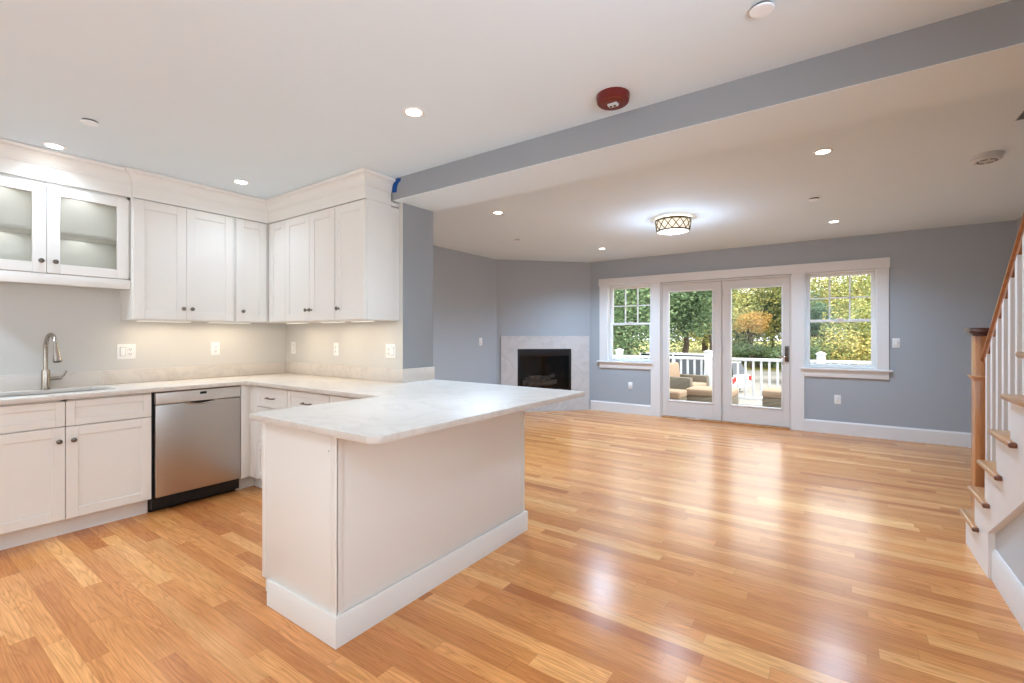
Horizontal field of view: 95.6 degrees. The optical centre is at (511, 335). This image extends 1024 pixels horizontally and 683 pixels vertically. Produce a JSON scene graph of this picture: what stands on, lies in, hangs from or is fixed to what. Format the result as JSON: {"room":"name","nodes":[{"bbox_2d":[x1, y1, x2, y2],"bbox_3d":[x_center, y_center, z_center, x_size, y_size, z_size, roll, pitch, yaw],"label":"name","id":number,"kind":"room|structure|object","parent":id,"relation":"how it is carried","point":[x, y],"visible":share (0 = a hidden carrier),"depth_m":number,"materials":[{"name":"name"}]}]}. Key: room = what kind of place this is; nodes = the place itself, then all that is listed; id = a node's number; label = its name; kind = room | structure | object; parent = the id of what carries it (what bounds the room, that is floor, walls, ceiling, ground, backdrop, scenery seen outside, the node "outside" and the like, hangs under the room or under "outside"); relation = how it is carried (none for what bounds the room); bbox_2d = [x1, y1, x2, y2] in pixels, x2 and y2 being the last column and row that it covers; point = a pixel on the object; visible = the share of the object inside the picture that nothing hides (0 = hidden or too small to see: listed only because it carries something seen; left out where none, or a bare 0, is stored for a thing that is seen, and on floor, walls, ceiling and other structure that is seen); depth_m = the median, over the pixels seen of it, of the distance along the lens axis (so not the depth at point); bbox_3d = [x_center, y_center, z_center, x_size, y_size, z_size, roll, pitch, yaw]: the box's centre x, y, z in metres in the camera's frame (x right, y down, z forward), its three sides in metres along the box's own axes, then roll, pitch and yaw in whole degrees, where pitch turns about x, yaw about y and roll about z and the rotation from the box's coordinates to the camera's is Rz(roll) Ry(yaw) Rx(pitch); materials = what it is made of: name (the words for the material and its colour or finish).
{"room":"open-plan kitchen","nodes":[
{"label":"open-plan kitchen","id":0,"kind":"room"},
{"bbox_2d":[0,174,285,396],"bbox_3d":[-3.794,-0.125,2.741,0.200,2.820,5.630,0,0,35],"label":"wall","id":1,"kind":"structure","parent":0,"point":[86,324],"depth_m":3.52,"materials":[{"name":"beige paint"}]},
{"bbox_2d":[0,173,130,290],"bbox_3d":[-3.195,-0.690,3.170,0.288,0.686,0.890,0,0,35],"label":"upper cabinet","id":2,"kind":"object","parent":1,"relation":"attached to","point":[51,233],"visible":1,"depth_m":3.21,"materials":[{"name":"white paint"}]},
{"bbox_2d":[0,223,115,244],"bbox_3d":[-3.219,-0.709,3.187,0.208,0.018,0.850,0,0,35],"label":"shelf","id":3,"kind":"object","parent":2,"relation":"attached to","point":[5,229],"depth_m":3.27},
{"bbox_2d":[117,344,135,358],"bbox_3d":[-3.028,0.122,3.649,0.011,0.118,0.118,0,0,35],"label":"switch plate","id":4,"kind":"object","parent":1,"relation":"attached to","point":[124,351],"visible":1,"depth_m":3.65,"materials":[{"name":"white plastic"}]},
{"bbox_2d":[128,347,132,355],"bbox_3d":[-3.014,0.122,3.667,0.004,0.066,0.033,0,0,35],"label":"receptacle","id":5,"kind":"object","parent":4,"relation":"attached to","point":[130,349],"depth_m":3.67,"materials":[{"name":"white plastic"}]},
{"bbox_2d":[0,362,284,391],"bbox_3d":[-3.195,0.317,3.403,0.020,0.108,3.140,0,0,35],"label":"backsplash","id":6,"kind":"structure","parent":1,"relation":"attached to","point":[85,378],"depth_m":3.68,"materials":[{"name":"white stone"}]},
{"bbox_2d":[120,198,233,321],"bbox_3d":[-2.719,-0.579,3.821,0.320,0.908,0.718,0,0,35],"label":"upper cabinet","id":7,"kind":"object","parent":1,"relation":"attached to","point":[182,259],"visible":1,"depth_m":3.69,"materials":[{"name":"white paint"}]},
{"bbox_2d":[135,320,190,322],"bbox_3d":[-2.771,-0.118,3.703,0.050,0.013,0.360,0,0,35],"label":"light","id":8,"kind":"object","parent":7,"relation":"attached to","point":[135,320],"visible":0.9,"depth_m":3.66,"materials":[{"name":"white plastic"}]},
{"bbox_2d":[211,342,219,354],"bbox_3d":[-2.663,0.114,4.171,0.010,0.118,0.072,0,0,35],"label":"wall outlet","id":9,"kind":"object","parent":1,"relation":"attached to","point":[215,346],"visible":1,"depth_m":4.17,"materials":[{"name":"white plastic"}]},
{"bbox_2d":[234,218,285,323],"bbox_3d":[-2.336,-0.579,4.366,0.320,0.908,0.612,0,0,35],"label":"upper cabinet","id":10,"kind":"object","parent":1,"relation":"attached to","point":[251,238],"visible":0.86,"depth_m":4.16,"materials":[{"name":"white paint"}]},
{"bbox_2d":[206,321,250,323],"bbox_3d":[-2.492,-0.118,4.100,0.050,0.013,0.350,0,0,35],"label":"light","id":11,"kind":"object","parent":10,"relation":"attached to","point":[206,321],"visible":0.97,"depth_m":4.10,"materials":[{"name":"white plastic"}]},
{"bbox_2d":[286,186,432,368],"bbox_3d":[-1.484,-0.100,4.352,1.730,2.770,0.340,0,0,35],"label":"wall","id":12,"kind":"structure","parent":0,"point":[363,344],"depth_m":3.91,"materials":[{"name":"beige paint"}]},
{"bbox_2d":[0,138,395,223],"bbox_3d":[-2.333,-1.133,2.922,1.507,0.198,2.804,0,0,35],"label":"crown molding","id":13,"kind":"structure","parent":12,"relation":"attached to","point":[16,158],"depth_m":3.55,"materials":[{"name":"white paint"}]},
{"bbox_2d":[291,342,295,353],"bbox_3d":[-2.179,0.117,4.625,0.072,0.118,0.011,0,0,35],"label":"wall switch","id":14,"kind":"object","parent":12,"relation":"attached to","point":[293,344],"visible":1,"depth_m":4.61,"materials":[{"name":"white plastic"}]},
{"bbox_2d":[269,207,349,322],"bbox_3d":[-1.747,-0.579,4.109,1.039,0.908,0.360,0,0,35],"label":"upper cabinet","id":15,"kind":"object","parent":12,"relation":"attached to","point":[301,248],"visible":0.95,"depth_m":3.96,"materials":[{"name":"white paint"}]},
{"bbox_2d":[286,322,308,323],"bbox_3d":[-1.939,-0.118,4.201,0.300,0.013,0.050,0,0,35],"label":"light","id":16,"kind":"object","parent":15,"relation":"attached to","point":[286,322],"visible":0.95,"depth_m":4.17,"materials":[{"name":"white plastic"}]},
{"bbox_2d":[320,321,345,322],"bbox_3d":[-1.505,-0.118,3.896,0.300,0.013,0.050,0,0,35],"label":"light","id":17,"kind":"object","parent":15,"relation":"attached to","point":[320,321],"visible":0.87,"depth_m":3.86,"materials":[{"name":"white plastic"}]},
{"bbox_2d":[334,343,338,355],"bbox_3d":[-1.597,0.119,4.218,0.072,0.118,0.010,0,0,35],"label":"wall outlet","id":18,"kind":"object","parent":12,"relation":"attached to","point":[336,345],"visible":1,"depth_m":4.21,"materials":[{"name":"white plastic"}]},
{"bbox_2d":[285,362,400,381],"bbox_3d":[-1.588,0.317,4.205,1.730,0.108,0.020,0,0,35],"label":"backsplash","id":19,"kind":"structure","parent":12,"relation":"attached to","point":[356,372],"depth_m":4.10,"materials":[{"name":"white stone"}]},
{"bbox_2d":[335,198,398,320],"bbox_3d":[-1.167,-0.596,3.701,0.378,0.941,0.360,0,0,35],"label":"upper cabinet","id":20,"kind":"object","parent":12,"relation":"attached to","point":[366,230],"visible":0.99,"depth_m":3.59,"materials":[{"name":"white paint"}]},
{"bbox_2d":[350,320,374,321],"bbox_3d":[-1.182,-0.118,3.669,0.250,0.013,0.050,0,0,35],"label":"light","id":21,"kind":"object","parent":20,"relation":"attached to","point":[350,320],"visible":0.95,"depth_m":3.63,"materials":[{"name":"white plastic"}]},
{"bbox_2d":[386,344,395,358],"bbox_3d":[-0.992,0.124,3.792,0.118,0.118,0.011,0,0,35],"label":"switch plate","id":22,"kind":"object","parent":12,"relation":"attached to","point":[390,348],"visible":1,"depth_m":3.78,"materials":[{"name":"white plastic"}]},
{"bbox_2d":[401,367,434,382],"bbox_3d":[-0.774,0.317,3.841,0.020,0.108,0.360,0,0,35],"label":"backsplash","id":23,"kind":"structure","parent":12,"relation":"attached to","point":[423,373],"depth_m":3.82,"materials":[{"name":"white stone"}]},
{"bbox_2d":[433,245,496,383],"bbox_3d":[-1.293,-0.100,6.514,0.200,2.770,3.420,0,0,35],"label":"wall","id":24,"kind":"structure","parent":0,"point":[464,284],"depth_m":7.12,"materials":[{"name":"grey paint"}]},
{"bbox_2d":[0,0,1010,199],"bbox_3d":[-1.293,-1.360,0.733,6.600,0.250,5.215,0,0,35],"label":"ceiling","id":25,"kind":"structure","parent":0,"point":[279,97],"depth_m":2.13,"materials":[{"name":"paint"}]},
{"bbox_2d":[42,142,66,149],"bbox_3d":[-2.971,-1.234,3.017,0.116,0.009,0.116,0,0,35],"label":"recessed light","id":26,"kind":"object","parent":25,"relation":"in","point":[47,144],"visible":1,"depth_m":3.01,"materials":[{"name":"white plastic"}]},
{"bbox_2d":[80,118,99,126],"bbox_3d":[-2.424,-1.227,2.668,0.084,0.016,0.084,0,0,35],"label":"sprinkler cover","id":27,"kind":"object","parent":25,"relation":"attached to","point":[86,121],"visible":1,"depth_m":2.65,"materials":[{"name":"grey plastic"}]},
{"bbox_2d":[233,179,248,184],"bbox_3d":[-2.171,-1.234,3.722,0.116,0.009,0.116,0,0,35],"label":"recessed light","id":28,"kind":"object","parent":25,"relation":"in","point":[243,182],"visible":1,"depth_m":3.72,"materials":[{"name":"white plastic"}]},
{"bbox_2d":[403,107,424,116],"bbox_3d":[-0.541,-1.234,2.561,0.116,0.009,0.116,0,0,35],"label":"recessed light","id":29,"kind":"object","parent":25,"relation":"in","point":[409,111],"visible":1,"depth_m":2.56,"materials":[{"name":"white plastic"}]},
{"bbox_2d":[596,87,629,110],"bbox_3d":[0.519,-1.205,2.385,0.168,0.060,0.168,0,0,35],"label":"fire alarm","id":30,"kind":"object","parent":25,"relation":"attached to","point":[612,98],"visible":1,"depth_m":2.34,"materials":[{"name":"red plastic"}]},
{"bbox_2d":[602,98,623,108],"bbox_3d":[0.519,-1.190,2.385,0.112,0.004,0.112,0,0,35],"label":"light","id":31,"kind":"object","parent":30,"relation":"attached to","point":[607,103],"depth_m":2.37,"materials":[{"name":"red plastic"}]},
{"bbox_2d":[393,0,1023,211],"bbox_3d":[1.021,-1.276,2.543,4.490,0.418,0.425,0,0,35],"label":"ceiling beam","id":32,"kind":"structure","parent":25,"relation":"attached to","point":[978,52],"depth_m":2.26,"materials":[{"name":"grey paint"}]},
{"bbox_2d":[392,178,400,192],"bbox_3d":[-0.905,-1.177,3.632,0.103,0.110,0.002,0,0,35],"label":"tape","id":33,"kind":"object","parent":32,"relation":"attached to","point":[394,188],"visible":1,"depth_m":3.63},
{"bbox_2d":[749,0,774,17],"bbox_3d":[0.938,-1.227,1.745,0.084,0.016,0.084,0,0,35],"label":"sprinkler cover","id":34,"kind":"object","parent":25,"relation":"attached to","point":[761,9],"visible":1,"depth_m":1.74,"materials":[{"name":"grey plastic"}]},
{"bbox_2d":[0,410,1023,682],"bbox_3d":[0.103,1.315,2.829,6.720,0.060,10.350,0,0,35],"label":"floor","id":35,"kind":"structure","parent":0,"point":[653,549],"depth_m":2.39,"materials":[{"name":"brown wood"}]},
{"bbox_2d":[0,393,150,549],"bbox_3d":[-3.043,0.843,3.101,0.565,0.884,0.905,0,0,35],"label":"base cabinet","id":36,"kind":"object","parent":35,"relation":"on","point":[68,465],"visible":0.99,"depth_m":2.98,"materials":[{"name":"white paint"}]},
{"bbox_2d":[147,385,239,511],"bbox_3d":[-2.610,0.845,3.721,0.532,0.872,0.598,0,0,35],"label":"dishwasher","id":37,"kind":"object","parent":35,"relation":"on","point":[195,433],"visible":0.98,"depth_m":3.54,"materials":[{"name":"silver metal"}]},
{"bbox_2d":[235,385,261,489],"bbox_3d":[-2.181,0.843,3.887,0.215,0.884,0.162,0,0,35],"label":"cabinet filler","id":38,"kind":"object","parent":35,"relation":"on","point":[248,393],"visible":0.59,"depth_m":3.85,"materials":[{"name":"white paint"}]},
{"bbox_2d":[257,386,287,478],"bbox_3d":[-1.748,0.843,3.915,0.458,0.884,0.628,0,0,35],"label":"base cabinet","id":39,"kind":"object","parent":35,"relation":"on","point":[268,398],"visible":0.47,"depth_m":3.75,"materials":[{"name":"white paint"}]},
{"bbox_2d":[287,390,330,407],"bbox_3d":[-1.334,0.843,3.625,0.544,0.884,0.628,0,0,35],"label":"base cabinet","id":40,"kind":"object","parent":35,"relation":"on","point":[295,398],"visible":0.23,"depth_m":3.42,"materials":[{"name":"white paint"}]},
{"bbox_2d":[330,395,360,402],"bbox_3d":[-0.863,0.843,3.294,0.598,0.884,0.628,0,0,35],"label":"base cabinet","id":41,"kind":"object","parent":35,"relation":"on","point":[333,398],"visible":0.02,"depth_m":3.18,"materials":[{"name":"white paint"}]},
{"bbox_2d":[262,410,527,649],"bbox_3d":[-0.572,0.843,2.679,0.644,0.884,1.442,0,0,35],"label":"base cabinet","id":42,"kind":"object","parent":35,"relation":"on","point":[354,533],"visible":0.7,"depth_m":2.18,"materials":[{"name":"white paint"}]},
{"bbox_2d":[0,362,584,443],"bbox_3d":[-1.792,0.332,2.638,3.195,0.138,3.500,0,0,35],"label":"countertop","id":43,"kind":"structure","parent":42,"relation":"on","point":[394,404],"depth_m":3.10,"materials":[{"name":"white stone"}]},
{"bbox_2d":[0,390,96,397],"bbox_3d":[-3.139,0.500,3.048,0.410,0.194,0.825,0,0,35],"label":"sink","id":44,"kind":"object","parent":43,"relation":"in","point":[90,390],"visible":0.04,"depth_m":3.26,"materials":[{"name":"metal"}]},
{"bbox_2d":[40,333,67,389],"bbox_3d":[-3.146,0.174,3.217,0.258,0.394,0.137,0,0,35],"label":"kitchen faucet","id":45,"kind":"object","parent":43,"relation":"on","point":[45,373],"visible":1,"depth_m":3.22,"materials":[{"name":"silver metal"}]},
{"bbox_2d":[501,336,588,411],"bbox_3d":[0.536,0.642,8.172,1.554,1.285,0.470,0,0,-11],"label":"fireplace","id":46,"kind":"object","parent":35,"relation":"on","point":[550,362],"visible":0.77,"depth_m":8.03,"materials":[{"name":"stone"}]},
{"bbox_2d":[662,415,789,429],"bbox_3d":[3.140,1.275,6.947,1.750,0.020,0.180,0,0,35],"label":"threshold","id":47,"kind":"object","parent":35,"relation":"on","point":[721,421],"visible":0.66,"depth_m":6.81,"materials":[{"name":"brown wood"}]},
{"bbox_2d":[959,352,1023,630],"bbox_3d":[2.463,0.168,1.561,0.996,2.234,2.652,0,0,35],"label":"staircase","id":48,"kind":"structure","parent":35,"relation":"on","point":[995,529],"depth_m":2.24,"materials":[{"name":"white wood"}]},
{"bbox_2d":[964,213,1023,510],"bbox_3d":[2.496,0.034,2.268,0.162,2.503,1.640,0,0,35],"label":"stair railing","id":49,"kind":"object","parent":48,"relation":"on","point":[996,370],"visible":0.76,"depth_m":2.58,"materials":[{"name":"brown wood"}]},
{"bbox_2d":[497,260,589,409],"bbox_3d":[0.540,-0.100,8.041,1.811,2.770,0.150,0,0,-11],"label":"wall","id":50,"kind":"structure","parent":0,"point":[535,298],"depth_m":7.96,"materials":[{"name":"grey paint"}]},
{"bbox_2d":[433,86,1023,261],"bbox_3d":[1.743,-1.410,5.166,6.720,0.250,4.720,0,0,35],"label":"ceiling","id":51,"kind":"structure","parent":0,"point":[910,170],"depth_m":4.22,"materials":[{"name":"paint"}]},
{"bbox_2d":[655,215,691,234],"bbox_3d":[1.757,-1.196,5.071,0.381,0.179,0.378,0,0,35],"label":"flush ceiling light","id":52,"kind":"object","parent":51,"relation":"attached to","point":[678,224],"visible":1,"depth_m":4.94,"materials":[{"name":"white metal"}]},
{"bbox_2d":[658,228,688,234],"bbox_3d":[1.757,-1.132,5.071,0.326,0.028,0.326,0,0,35],"label":"diffuser","id":53,"kind":"object","parent":52,"relation":"attached to","point":[661,231],"depth_m":5.01,"materials":[{"name":"white glass"}]},
{"bbox_2d":[813,148,832,154],"bbox_3d":[2.166,-1.284,3.236,0.116,0.009,0.116,0,0,35],"label":"recessed light","id":54,"kind":"object","parent":51,"relation":"in","point":[825,150],"visible":1,"depth_m":3.23,"materials":[{"name":"white plastic"}]},
{"bbox_2d":[970,150,1004,164],"bbox_3d":[3.372,-1.261,3.298,0.176,0.048,0.176,0,0,35],"label":"smoke detector","id":55,"kind":"object","parent":51,"relation":"attached to","point":[987,157],"visible":1,"depth_m":3.26,"materials":[{"name":"grey plastic"}]},
{"bbox_2d":[1015,110,1023,120],"bbox_3d":[2.993,-1.410,2.102,0.755,0.250,1.120,0,0,35],"label":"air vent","id":56,"kind":"structure","parent":51,"relation":"attached to","point":[1021,116],"depth_m":2.75,"materials":[{"name":"grey metal"}]},
{"bbox_2d":[590,220,1015,432],"bbox_3d":[3.524,-0.100,6.702,5.570,2.770,0.160,0,0,35],"label":"wall","id":57,"kind":"structure","parent":0,"point":[944,281],"depth_m":5.69,"materials":[{"name":"grey paint"}]},
{"bbox_2d":[599,286,606,360],"bbox_3d":[1.563,-0.215,7.967,0.131,1.276,0.020,0,0,35],"label":"trim","id":58,"kind":"structure","parent":57,"relation":"attached to","point":[602,289],"depth_m":7.95,"materials":[{"name":"white paint"}]},
{"bbox_2d":[591,400,650,415],"bbox_3d":[1.806,1.202,7.799,1.058,0.166,0.016,0,0,35],"label":"baseboard","id":59,"kind":"structure","parent":57,"relation":"attached to","point":[639,409],"depth_m":7.77,"materials":[{"name":"white paint"}]},
{"bbox_2d":[597,283,652,369],"bbox_3d":[1.914,-0.153,7.802,0.970,1.393,0.212,0,0,35],"label":"window","id":60,"kind":"structure","parent":57,"relation":"in","point":[624,363],"depth_m":7.86,"materials":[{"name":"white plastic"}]},
{"bbox_2d":[651,282,660,416],"bbox_3d":[2.302,0.216,7.449,0.155,2.138,0.020,0,0,35],"label":"trim","id":61,"kind":"structure","parent":57,"relation":"attached to","point":[655,287],"depth_m":7.43,"materials":[{"name":"white paint"}]},
{"bbox_2d":[662,281,721,420],"bbox_3d":[2.763,0.223,7.174,0.873,2.076,0.051,0,0,35],"label":"door","id":62,"kind":"structure","parent":57,"relation":"in","point":[679,408],"depth_m":7.10,"materials":[{"name":"paint"}]},
{"bbox_2d":[661,275,790,428],"bbox_3d":[3.147,0.220,6.957,1.794,2.130,0.154,0,0,35],"label":"door frame","id":63,"kind":"structure","parent":57,"relation":"attached to","point":[776,276],"depth_m":6.92,"materials":[{"name":"paint"}]},
{"bbox_2d":[599,257,889,286],"bbox_3d":[3.095,-0.915,6.888,3.905,0.124,0.028,0,0,35],"label":"trim","id":64,"kind":"structure","parent":57,"relation":"attached to","point":[875,262],"depth_m":6.60,"materials":[{"name":"white paint"}]},
{"bbox_2d":[721,277,789,426],"bbox_3d":[3.457,0.223,6.640,0.874,2.076,0.128,0,0,35],"label":"door","id":65,"kind":"structure","parent":57,"relation":"in","point":[772,416],"depth_m":6.63,"materials":[{"name":"paint"}]},
{"bbox_2d":[791,273,803,430],"bbox_3d":[3.896,0.216,6.331,0.151,2.138,0.020,0,0,35],"label":"trim","id":66,"kind":"structure","parent":57,"relation":"attached to","point":[797,280],"depth_m":6.33,"materials":[{"name":"white paint"}]},
{"bbox_2d":[834,395,840,403],"bbox_3d":[4.261,0.830,6.081,0.072,0.118,0.010,0,0,35],"label":"wall outlet","id":67,"kind":"object","parent":57,"relation":"attached to","point":[837,398],"visible":1,"depth_m":6.08,"materials":[{"name":"white plastic"}]},
{"bbox_2d":[801,269,892,379],"bbox_3d":[4.359,-0.153,6.086,0.965,1.393,0.212,0,0,35],"label":"window","id":68,"kind":"structure","parent":57,"relation":"in","point":[810,369],"depth_m":6.10,"materials":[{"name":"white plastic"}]},
{"bbox_2d":[878,267,888,369],"bbox_3d":[4.641,-0.215,5.808,0.113,1.276,0.020,0,0,35],"label":"trim","id":69,"kind":"structure","parent":57,"relation":"attached to","point":[883,273],"depth_m":5.80,"materials":[{"name":"white paint"}]},
{"bbox_2d":[804,419,970,447],"bbox_3d":[4.774,1.202,5.717,1.992,0.166,0.016,0,0,35],"label":"baseboard","id":70,"kind":"structure","parent":57,"relation":"attached to","point":[962,439],"depth_m":5.76,"materials":[{"name":"white paint"}]},
{"bbox_2d":[892,338,899,347],"bbox_3d":[4.746,0.087,5.740,0.072,0.118,0.011,0,0,35],"label":"wall switch","id":71,"kind":"object","parent":57,"relation":"attached to","point":[895,341],"visible":1,"depth_m":5.74,"materials":[{"name":"white plastic"}]},
{"bbox_2d":[1016,217,1021,236],"bbox_3d":[2.752,-1.315,0.928,0.200,5.200,10.180,0,0,35],"label":"wall","id":72,"kind":"structure","parent":0,"point":[1018,221],"depth_m":5.12,"materials":[{"name":"grey paint"}]},
{"label":"outside","id":73,"kind":"structure","parent":0,"visible":0},
{"bbox_2d":[738,403,761,405],"bbox_3d":[3.662,1.435,8.266,9.500,0.200,2.560,0,0,35],"label":"floor","id":74,"kind":"structure","parent":73,"point":[738,403],"depth_m":9.05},
{"bbox_2d":[670,389,686,400],"bbox_3d":[2.652,1.125,7.888,0.510,0.420,0.470,0,0,35],"label":"ottoman","id":75,"kind":"object","parent":74,"relation":"on","point":[675,394],"visible":0.32,"depth_m":7.65,"materials":[{"name":"fabric"}]},
{"bbox_2d":[670,362,708,389],"bbox_3d":[3.316,0.919,9.121,0.800,0.771,0.790,0,0,-43],"label":"armchair","id":76,"kind":"object","parent":74,"relation":"on","point":[677,380],"visible":0.34,"depth_m":9.04,"materials":[{"name":"fabric"}]},
{"bbox_2d":[670,362,679,376],"bbox_3d":[3.161,0.721,9.287,0.570,0.374,0.174,0,0,-43],"label":"cushion","id":77,"kind":"object","parent":76,"relation":"on","point":[674,367],"depth_m":9.29,"materials":[{"name":"beige fabric"}]},
{"bbox_2d":[692,382,706,385],"bbox_3d":[3.360,0.970,9.074,0.570,0.130,0.660,0,0,-43],"label":"seat cushion","id":78,"kind":"object","parent":76,"relation":"on","point":[693,383],"depth_m":8.90,"materials":[{"name":"beige fabric"}]},
{"bbox_2d":[686,385,738,404],"bbox_3d":[3.474,1.120,8.068,0.750,0.430,0.630,0,0,35],"label":"ottoman","id":79,"kind":"object","parent":74,"relation":"on","point":[694,393],"visible":0.44,"depth_m":7.91,"materials":[{"name":"fabric"}]},
{"bbox_2d":[686,385,738,397],"bbox_3d":[3.474,0.965,8.068,0.750,0.120,0.630,0,0,35],"label":"cushion","id":80,"kind":"object","parent":79,"relation":"on","point":[695,391],"depth_m":7.92,"materials":[{"name":"beige fabric"}]},
{"bbox_2d":[613,348,870,400],"bbox_3d":[3.984,0.805,9.421,7.756,1.060,0.156,0,0,35],"label":"deck railing","id":81,"kind":"object","parent":74,"relation":"on","point":[707,358],"visible":0.21,"depth_m":9.02,"materials":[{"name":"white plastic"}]},
{"bbox_2d":[762,387,780,407],"bbox_3d":[4.461,1.105,7.559,0.630,0.460,0.610,0,0,35],"label":"ottoman","id":82,"kind":"object","parent":74,"relation":"on","point":[771,396],"visible":0.32,"depth_m":7.43,"materials":[{"name":"fabric"}]},
{"bbox_2d":[762,387,780,398],"bbox_3d":[4.461,0.935,7.559,0.630,0.120,0.610,0,0,35],"label":"cushion","id":83,"kind":"object","parent":82,"relation":"on","point":[770,392],"depth_m":7.44,"materials":[{"name":"beige fabric"}]},
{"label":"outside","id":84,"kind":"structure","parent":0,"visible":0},
{"bbox_2d":[613,340,835,370],"bbox_3d":[40.781,2.085,58.120,180.000,2.400,48.000,0,0,35],"label":"grass bank","id":85,"kind":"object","parent":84,"point":[697,346],"depth_m":60.28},
{"bbox_2d":[619,290,682,351],"bbox_3d":[16.816,-3.494,51.606,9.448,11.226,10.576,0,0,-42],"label":"tree","id":86,"kind":"object","parent":85,"relation":"on","point":[672,341],"visible":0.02,"depth_m":52.25,"materials":[{"name":"green plant"}]},
{"bbox_2d":[689,301,741,350],"bbox_3d":[23.774,-2.791,57.613,7.995,9.802,9.054,0,0,-44],"label":"tree","id":87,"kind":"object","parent":85,"relation":"on","point":[705,345],"visible":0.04,"depth_m":57.10,"materials":[{"name":"green plant"}]},
{"bbox_2d":[732,316,756,365],"bbox_3d":[21.437,0.151,46.089,4.431,5.897,4.390,0,0,-1],"label":"bush","id":88,"kind":"object","parent":85,"relation":"on","point":[743,332],"visible":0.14,"depth_m":44.91,"materials":[{"name":"green plant"}]},
{"bbox_2d":[733,291,769,342],"bbox_3d":[33.139,-3.176,63.965,8.982,10.566,9.456,0,0,-7],"label":"tree","id":89,"kind":"object","parent":85,"relation":"on","point":[750,291],"visible":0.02,"depth_m":61.99,"materials":[{"name":"green plant"}]},
{"bbox_2d":[732,311,772,368],"bbox_3d":[22.088,0.377,42.846,3.423,5.445,3.092,0,0,35],"label":"tree","id":90,"kind":"object","parent":85,"relation":"on","point":[756,320],"visible":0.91,"depth_m":42.50,"materials":[{"name":"orange plant"}]},
{"bbox_2d":[732,340,779,367],"bbox_3d":[23.057,1.776,43.467,7.827,2.772,6.667,0,0,35],"label":"bush","id":91,"kind":"object","parent":85,"relation":"on","point":[758,351],"visible":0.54,"depth_m":42.51,"materials":[{"name":"green plant"}]},
{"bbox_2d":[732,287,780,362],"bbox_3d":[22.895,-4.517,47.699,12.325,15.238,12.711,0,0,35],"label":"autumn tree","id":92,"kind":"object","parent":85,"relation":"on","point":[748,305],"visible":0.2,"depth_m":43.67,"materials":[{"name":"green plant"}]},
{"bbox_2d":[754,289,780,356],"bbox_3d":[24.724,-0.856,45.230,3.817,7.916,2.968,0,0,31],"label":"evergreen tree","id":93,"kind":"object","parent":85,"relation":"on","point":[763,302],"visible":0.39,"depth_m":44.46,"materials":[{"name":"green plant"}]},
{"bbox_2d":[747,277,836,353],"bbox_3d":[26.892,-1.881,44.381,7.287,9.981,8.385,0,0,44],"label":"autumn tree","id":94,"kind":"object","parent":85,"relation":"on","point":[770,328],"visible":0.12,"depth_m":43.35,"materials":[{"name":"green plant"}]},
{"bbox_2d":[779,274,870,334],"bbox_3d":[27.666,-2.027,38.198,9.144,10.264,8.704,0,0,-24],"label":"autumn tree","id":95,"kind":"object","parent":85,"relation":"on","point":[865,289],"visible":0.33,"depth_m":37.00,"materials":[{"name":"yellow plant"}]},
{"bbox_2d":[816,275,870,334],"bbox_3d":[40.938,-3.067,55.229,9.613,10.359,9.954,0,0,35],"label":"tree","id":96,"kind":"object","parent":85,"relation":"on","point":[866,275],"visible":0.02,"depth_m":56.56,"materials":[{"name":"green plant"}]},
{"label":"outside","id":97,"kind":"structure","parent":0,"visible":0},
{"bbox_2d":[738,370,780,404],"bbox_3d":[15.775,3.185,22.482,180.000,0.200,39.070,0,0,35],"label":"ground","id":98,"kind":"structure","parent":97,"point":[756,372],"depth_m":29.55,"materials":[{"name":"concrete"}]},
{"bbox_2d":[613,288,696,354],"bbox_3d":[5.297,-1.603,24.870,8.871,9.420,9.075,0,0,35],"label":"tree","id":99,"kind":"object","parent":98,"relation":"on","point":[623,335],"visible":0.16,"depth_m":22.72,"materials":[{"name":"green plant"}]},
{"bbox_2d":[629,289,734,352],"bbox_3d":[9.985,-1.362,27.930,6.056,8.942,5.977,0,0,19],"label":"tree","id":100,"kind":"object","parent":98,"relation":"on","point":[696,308],"visible":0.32,"depth_m":26.66,"materials":[{"name":"green plant"}]},
{"bbox_2d":[639,352,734,387],"bbox_3d":[7.972,1.960,22.998,2.018,2.250,5.215,0,0,-45],"label":"car","id":101,"kind":"object","parent":98,"relation":"on","point":[684,361],"visible":0.06,"depth_m":21.67,"materials":[{"name":"white paint"}]},
{"bbox_2d":[670,288,754,352],"bbox_3d":[14.198,-1.871,33.331,6.153,9.923,5.514,0,0,35],"label":"autumn tree","id":102,"kind":"object","parent":98,"relation":"on","point":[740,296],"visible":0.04,"depth_m":32.46,"materials":[{"name":"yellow plant"}]},
{"bbox_2d":[732,361,750,389],"bbox_3d":[11.159,2.260,26.998,1.918,1.650,4.615,0,0,-35],"label":"car","id":103,"kind":"object","parent":98,"relation":"on","point":[734,363],"visible":0.14,"depth_m":25.38,"materials":[{"name":"white paint"}]},
{"bbox_2d":[769,338,841,369],"bbox_3d":[19.227,1.622,29.889,4.132,3.030,4.090,0,0,-10],"label":"bush","id":104,"kind":"object","parent":98,"relation":"on","point":[814,350],"visible":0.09,"depth_m":29.53,"materials":[{"name":"green plant"}]},
{"bbox_2d":[810,290,843,342],"bbox_3d":[22.539,-0.149,35.032,3.570,6.498,3.719,0,0,-17],"label":"evergreen tree","id":105,"kind":"object","parent":98,"relation":"on","point":[816,310],"visible":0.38,"depth_m":34.21,"materials":[{"name":"green plant"}]},
{"bbox_2d":[810,324,870,364],"bbox_3d":[21.636,0.871,29.836,6.835,4.500,7.080,0,0,-20],"label":"bush","id":106,"kind":"object","parent":98,"relation":"on","point":[845,353],"visible":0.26,"depth_m":28.45,"materials":[{"name":"green plant"}]},
{"bbox_2d":[818,294,870,364],"bbox_3d":[22.546,0.212,29.363,5.182,5.802,5.213,0,0,6],"label":"bush","id":107,"kind":"object","parent":98,"relation":"on","point":[863,311],"visible":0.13,"depth_m":29.75,"materials":[{"name":"green plant"}]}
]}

